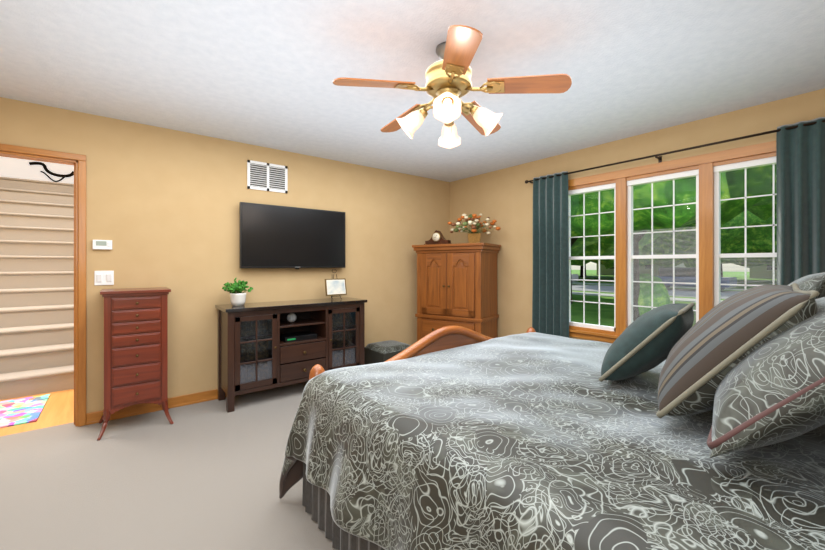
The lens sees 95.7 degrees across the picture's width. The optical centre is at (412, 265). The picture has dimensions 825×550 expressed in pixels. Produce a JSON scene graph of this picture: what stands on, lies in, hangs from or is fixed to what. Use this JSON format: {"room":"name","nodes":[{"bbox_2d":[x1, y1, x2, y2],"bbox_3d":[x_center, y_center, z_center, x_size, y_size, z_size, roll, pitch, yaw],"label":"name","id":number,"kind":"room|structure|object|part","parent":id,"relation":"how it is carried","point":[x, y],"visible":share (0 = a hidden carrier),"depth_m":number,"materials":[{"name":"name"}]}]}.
{"room":"bedroom","nodes":[
{"label":"bedroom","id":0,"kind":"room"},
{"bbox_2d":[0,156,73,183],"bbox_3d":[-6.850,-1.350,7.387,2.100,5.200,0.120,0,0,-38],"label":"wall","id":1,"kind":"structure","parent":0,"point":[17,168],"depth_m":7.05,"materials":[{"name":"white paint"}]},
{"bbox_2d":[29,162,73,181],"bbox_3d":[-6.937,-1.782,7.204,0.653,0.348,0.060,0,0,-38],"label":"wall decor","id":2,"kind":"object","parent":1,"relation":"attached to","point":[50,172],"visible":0.96,"depth_m":7.17,"materials":[{"name":"black metal"}]},
{"bbox_2d":[0,381,336,549],"bbox_3d":[-2.222,1.300,4.335,5.840,0.100,10.640,0,0,-38],"label":"floor","id":3,"kind":"structure","parent":0,"point":[205,475],"depth_m":2.16,"materials":[{"name":"carpet"}]},
{"bbox_2d":[0,394,49,427],"bbox_3d":[-3.676,1.244,2.949,1.100,0.011,0.780,0,0,-38],"label":"rug","id":4,"kind":"object","parent":3,"relation":"on","point":[14,412],"visible":1,"depth_m":3.18,"materials":[{"name":"multicoloured fabric"}]},
{"bbox_2d":[0,177,73,399],"bbox_3d":[-5.288,-0.018,5.402,2.080,2.535,4.912,0,0,-38],"label":"stairs","id":5,"kind":"structure","parent":3,"relation":"on","point":[36,287],"depth_m":4.39,"materials":[{"name":"carpet"}]},
{"bbox_2d":[97,287,172,440],"bbox_3d":[-2.183,0.723,2.952,0.468,1.066,0.399,0,0,-38],"label":"jewelry armoire","id":6,"kind":"object","parent":3,"relation":"on","point":[135,345],"visible":1,"depth_m":2.81,"materials":[{"name":"brown wood"}]},
{"bbox_2d":[215,297,366,412],"bbox_3d":[-1.155,0.810,3.724,1.380,0.880,0.441,0,0,-38],"label":"console","id":7,"kind":"object","parent":3,"relation":"on","point":[255,353],"visible":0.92,"depth_m":3.48,"materials":[{"name":"black wood"}]},
{"bbox_2d":[222,278,252,305],"bbox_3d":[-1.585,0.240,3.408,0.260,0.259,0.304,0,0,-38],"label":"plant","id":8,"kind":"object","parent":7,"relation":"on","point":[237,294],"visible":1,"depth_m":3.35,"materials":[{"name":"green plant"}]},
{"bbox_2d":[287,313,296,322],"bbox_3d":[-1.184,0.518,3.663,0.092,0.099,0.092,0,0,-38],"label":"decorative ball","id":9,"kind":"object","parent":7,"relation":"in","point":[291,317],"visible":1,"depth_m":3.63,"materials":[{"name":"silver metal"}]},
{"bbox_2d":[280,331,316,341],"bbox_3d":[-1.142,0.707,3.708,0.320,0.044,0.222,0,0,-38],"label":"cable box","id":10,"kind":"object","parent":7,"relation":"in","point":[296,336],"visible":0.88,"depth_m":3.64,"materials":[{"name":"black plastic"}]},
{"bbox_2d":[325,269,346,298],"bbox_3d":[-0.847,0.205,4.044,0.240,0.326,0.145,0,0,-38],"label":"picture frame","id":11,"kind":"object","parent":7,"relation":"on","point":[334,287],"visible":0.96,"depth_m":4.00,"materials":[{"name":"black metal"}]},
{"bbox_2d":[365,340,409,364],"bbox_3d":[-0.279,1.085,4.388,0.440,0.330,0.440,0,0,-38],"label":"ottoman","id":12,"kind":"object","parent":3,"relation":"on","point":[379,352],"visible":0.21,"depth_m":4.25,"materials":[{"name":"grey fabric"}]},
{"bbox_2d":[412,243,500,340],"bbox_3d":[0.543,0.500,4.645,0.960,1.500,0.551,0,0,34],"label":"wardrobe","id":13,"kind":"object","parent":3,"relation":"on","point":[456,284],"visible":0.83,"depth_m":4.42,"materials":[{"name":"brown wood"}]},
{"bbox_2d":[424,230,451,244],"bbox_3d":[0.324,-0.347,4.784,0.360,0.192,0.105,0,0,34],"label":"mantel clock","id":14,"kind":"object","parent":13,"relation":"on","point":[437,237],"visible":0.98,"depth_m":4.74,"materials":[{"name":"brown wood"}]},
{"bbox_2d":[448,214,500,242],"bbox_3d":[0.761,-0.446,4.567,0.600,0.390,0.679,0,0,-38],"label":"flower arrangement","id":15,"kind":"object","parent":13,"relation":"on","point":[474,235],"visible":0.98,"depth_m":4.50,"materials":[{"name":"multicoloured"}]},
{"bbox_2d":[279,272,824,549],"bbox_3d":[0.878,0.565,1.715,2.279,1.370,2.439,0,0,-38],"label":"bed","id":16,"kind":"object","parent":3,"relation":"on","point":[667,427],"visible":1,"depth_m":1.16,"materials":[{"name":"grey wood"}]},
{"bbox_2d":[0,97,449,412],"bbox_3d":[-1.467,0.030,3.861,5.240,2.440,0.120,0,0,-38],"label":"wall","id":17,"kind":"structure","parent":0,"point":[162,207],"depth_m":3.42,"materials":[{"name":"paint"}]},
{"bbox_2d":[0,144,85,426],"bbox_3d":[-2.942,0.197,2.687,0.904,2.107,0.140,0,0,-38],"label":"door frame","id":18,"kind":"structure","parent":17,"relation":"attached to","point":[79,292],"depth_m":2.89,"materials":[{"name":"brown wood"}]},
{"bbox_2d":[93,240,111,249],"bbox_3d":[-2.469,-0.163,2.976,0.120,0.075,0.029,0,0,-38],"label":"thermostat","id":19,"kind":"object","parent":17,"relation":"attached to","point":[103,244],"visible":1,"depth_m":2.97,"materials":[{"name":"white plastic"}]},
{"bbox_2d":[94,271,113,284],"bbox_3d":[-2.464,0.102,2.986,0.120,0.115,0.019,0,0,-38],"label":"light switch","id":20,"kind":"object","parent":17,"relation":"attached to","point":[103,277],"visible":1,"depth_m":2.99,"materials":[{"name":"white plastic"}]},
{"bbox_2d":[86,389,225,424],"bbox_3d":[-1.005,1.205,4.136,3.933,0.090,0.018,0,0,-38],"label":"baseboard","id":21,"kind":"structure","parent":17,"relation":"attached to","point":[144,408],"depth_m":3.18,"materials":[{"name":"brown wood"}]},
{"bbox_2d":[247,160,287,192],"bbox_3d":[-1.462,-0.890,3.778,0.395,0.280,0.014,0,0,-38],"label":"air vent","id":22,"kind":"object","parent":17,"relation":"in","point":[263,176],"visible":1,"depth_m":3.77,"materials":[{"name":"white plastic"}]},
{"bbox_2d":[239,202,344,268],"bbox_3d":[-1.221,-0.279,3.920,1.112,0.642,0.089,0,0,-38],"label":"tv","id":23,"kind":"object","parent":17,"relation":"attached to","point":[273,236],"visible":1,"depth_m":3.83,"materials":[{"name":"black plastic"}]},
{"bbox_2d":[0,0,824,181],"bbox_3d":[-0.100,-1.240,2.124,5.240,0.100,4.540,0,0,-38],"label":"ceiling","id":24,"kind":"structure","parent":0,"point":[264,73],"depth_m":2.23,"materials":[{"name":"paint"}]},
{"bbox_2d":[333,25,571,148],"bbox_3d":[0.171,-0.945,2.093,1.202,0.489,1.159,0,0,-38],"label":"ceiling fan","id":25,"kind":"object","parent":24,"relation":"hanging from","point":[448,76],"visible":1,"depth_m":1.95,"materials":[{"name":"brown wood"}]},
{"bbox_3d":[-0.139,-0.929,1.938,0.543,0.034,0.141,-6,14,-19],"label":"blade","id":26,"kind":"part","parent":25,"relation":"part of","materials":[{"name":"brown wood"}]},
{"bbox_3d":[-0.016,-0.929,2.338,0.141,0.034,0.543,-15,3,-37],"label":"blade","id":27,"kind":"part","parent":25,"relation":"part of","materials":[{"name":"brown wood"}]},
{"bbox_3d":[0.203,-0.929,1.697,0.141,0.034,0.543,12,6,-2],"label":"blade","id":28,"kind":"part","parent":25,"relation":"part of","materials":[{"name":"brown wood"}]},
{"bbox_3d":[0.403,-0.929,2.344,0.141,0.034,0.543,-14,-14,33],"label":"blade","id":29,"kind":"part","parent":25,"relation":"part of","materials":[{"name":"brown wood"}]},
{"bbox_3d":[0.538,-0.929,1.948,0.543,0.034,0.141,6,-10,17],"label":"blade","id":30,"kind":"part","parent":25,"relation":"part of","materials":[{"name":"brown wood"}]},
{"bbox_2d":[450,88,824,343],"bbox_3d":[1.949,0.030,3.660,0.120,2.440,4.420,0,0,-38],"label":"wall","id":31,"kind":"structure","parent":0,"point":[503,197],"depth_m":4.24,"materials":[{"name":"paint"}]},
{"bbox_2d":[568,141,776,342],"bbox_3d":[2.196,-0.075,3.294,0.145,1.640,2.050,0,0,-38],"label":"window","id":32,"kind":"structure","parent":31,"relation":"in","point":[706,170],"depth_m":3.23,"materials":[{"name":"brown wood"}]},
{"bbox_2d":[525,117,824,337],"bbox_3d":[2.135,0.120,3.215,0.135,2.187,2.690,0,0,-38],"label":"curtains","id":33,"kind":"object","parent":31,"relation":"attached to","point":[800,165],"visible":0.67,"depth_m":2.60,"materials":[{"name":"teal fabric"}]},
{"label":"outside","id":34,"kind":"structure","parent":0,"visible":0},
{"bbox_2d":[571,270,776,326],"bbox_3d":[39.152,1.650,49.364,114.880,0.200,150.000,0,0,-38],"label":"ground","id":35,"kind":"structure","parent":34,"point":[606,314],"depth_m":16.36,"materials":[{"name":"green plant"}]},
{"bbox_2d":[571,255,613,265],"bbox_3d":[17.983,-5.883,33.203,16.297,14.866,17.828,0,0,-38],"label":"tree","id":36,"kind":"object","parent":35,"relation":"on","point":[602,262],"depth_m":34.59,"materials":[{"name":"green plant"}]},
{"bbox_2d":[580,264,639,276],"bbox_3d":[22.723,-7.597,48.673,19.155,18.295,19.777,0,0,-38],"label":"tree","id":37,"kind":"object","parent":35,"relation":"on","point":[607,266],"depth_m":48.53,"materials":[{"name":"green plant"}]},
{"bbox_2d":[571,215,695,303],"bbox_3d":[6.923,-4.120,15.912,11.041,11.341,11.938,0,0,-38],"label":"tree","id":38,"kind":"object","parent":35,"relation":"on","point":[592,246],"depth_m":15.97,"materials":[{"name":"green plant"}]},
{"bbox_2d":[571,172,729,321],"bbox_3d":[5.540,-2.689,10.491,7.091,8.478,7.884,0,0,-38],"label":"tree","id":39,"kind":"object","parent":35,"relation":"on","point":[663,218],"depth_m":8.24,"materials":[{"name":"green plant"}]},
{"bbox_2d":[638,273,670,315],"bbox_3d":[4.502,0.997,11.987,6.243,1.513,1.187,0,0,35],"label":"tree","id":40,"kind":"object","parent":35,"relation":"on","point":[646,288],"depth_m":10.15,"materials":[{"name":"green plant"}]},
{"bbox_2d":[572,282,741,301],"bbox_3d":[10.736,1.530,27.002,12.400,0.040,150.000,0,0,-38],"label":"street","id":41,"kind":"structure","parent":35,"relation":"on","point":[595,288],"depth_m":21.89,"materials":[{"name":"grey asphalt"}]},
{"bbox_2d":[571,267,736,289],"bbox_3d":[13.856,0.826,26.595,2.000,1.352,13.900,0,0,-38],"label":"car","id":42,"kind":"object","parent":41,"relation":"on","point":[660,272],"depth_m":22.36,"materials":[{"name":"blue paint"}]},
{"bbox_2d":[597,263,776,278],"bbox_3d":[40.522,-1.250,50.760,9.600,5.600,28.100,0,0,-38],"label":"house","id":43,"kind":"structure","parent":35,"relation":"on","point":[608,271],"depth_m":52.88,"materials":[{"name":"beige"}]},
{"bbox_2d":[639,210,776,266],"bbox_3d":[21.236,-4.953,27.333,13.902,13.006,13.671,0,0,-38],"label":"tree","id":44,"kind":"object","parent":35,"relation":"on","point":[759,235],"depth_m":24.30,"materials":[{"name":"green plant"}]},
{"bbox_2d":[721,252,765,276],"bbox_3d":[30.769,-7.749,37.706,20.722,18.598,17.146,0,0,-38],"label":"tree","id":45,"kind":"object","parent":35,"relation":"on","point":[748,261],"depth_m":35.46,"materials":[{"name":"green plant"}]},
{"bbox_2d":[721,164,776,224],"bbox_3d":[11.124,-3.269,10.118,10.908,9.638,10.682,0,0,-38],"label":"tree","id":46,"kind":"object","parent":35,"relation":"on","point":[732,209],"depth_m":9.84,"materials":[{"name":"green plant"}]},
{"bbox_2d":[754,257,776,267],"bbox_3d":[31.608,-7.349,30.965,19.060,17.798,20.132,0,0,-38],"label":"tree","id":47,"kind":"object","parent":35,"relation":"on","point":[765,259],"depth_m":33.20,"materials":[{"name":"green plant"}]}
]}

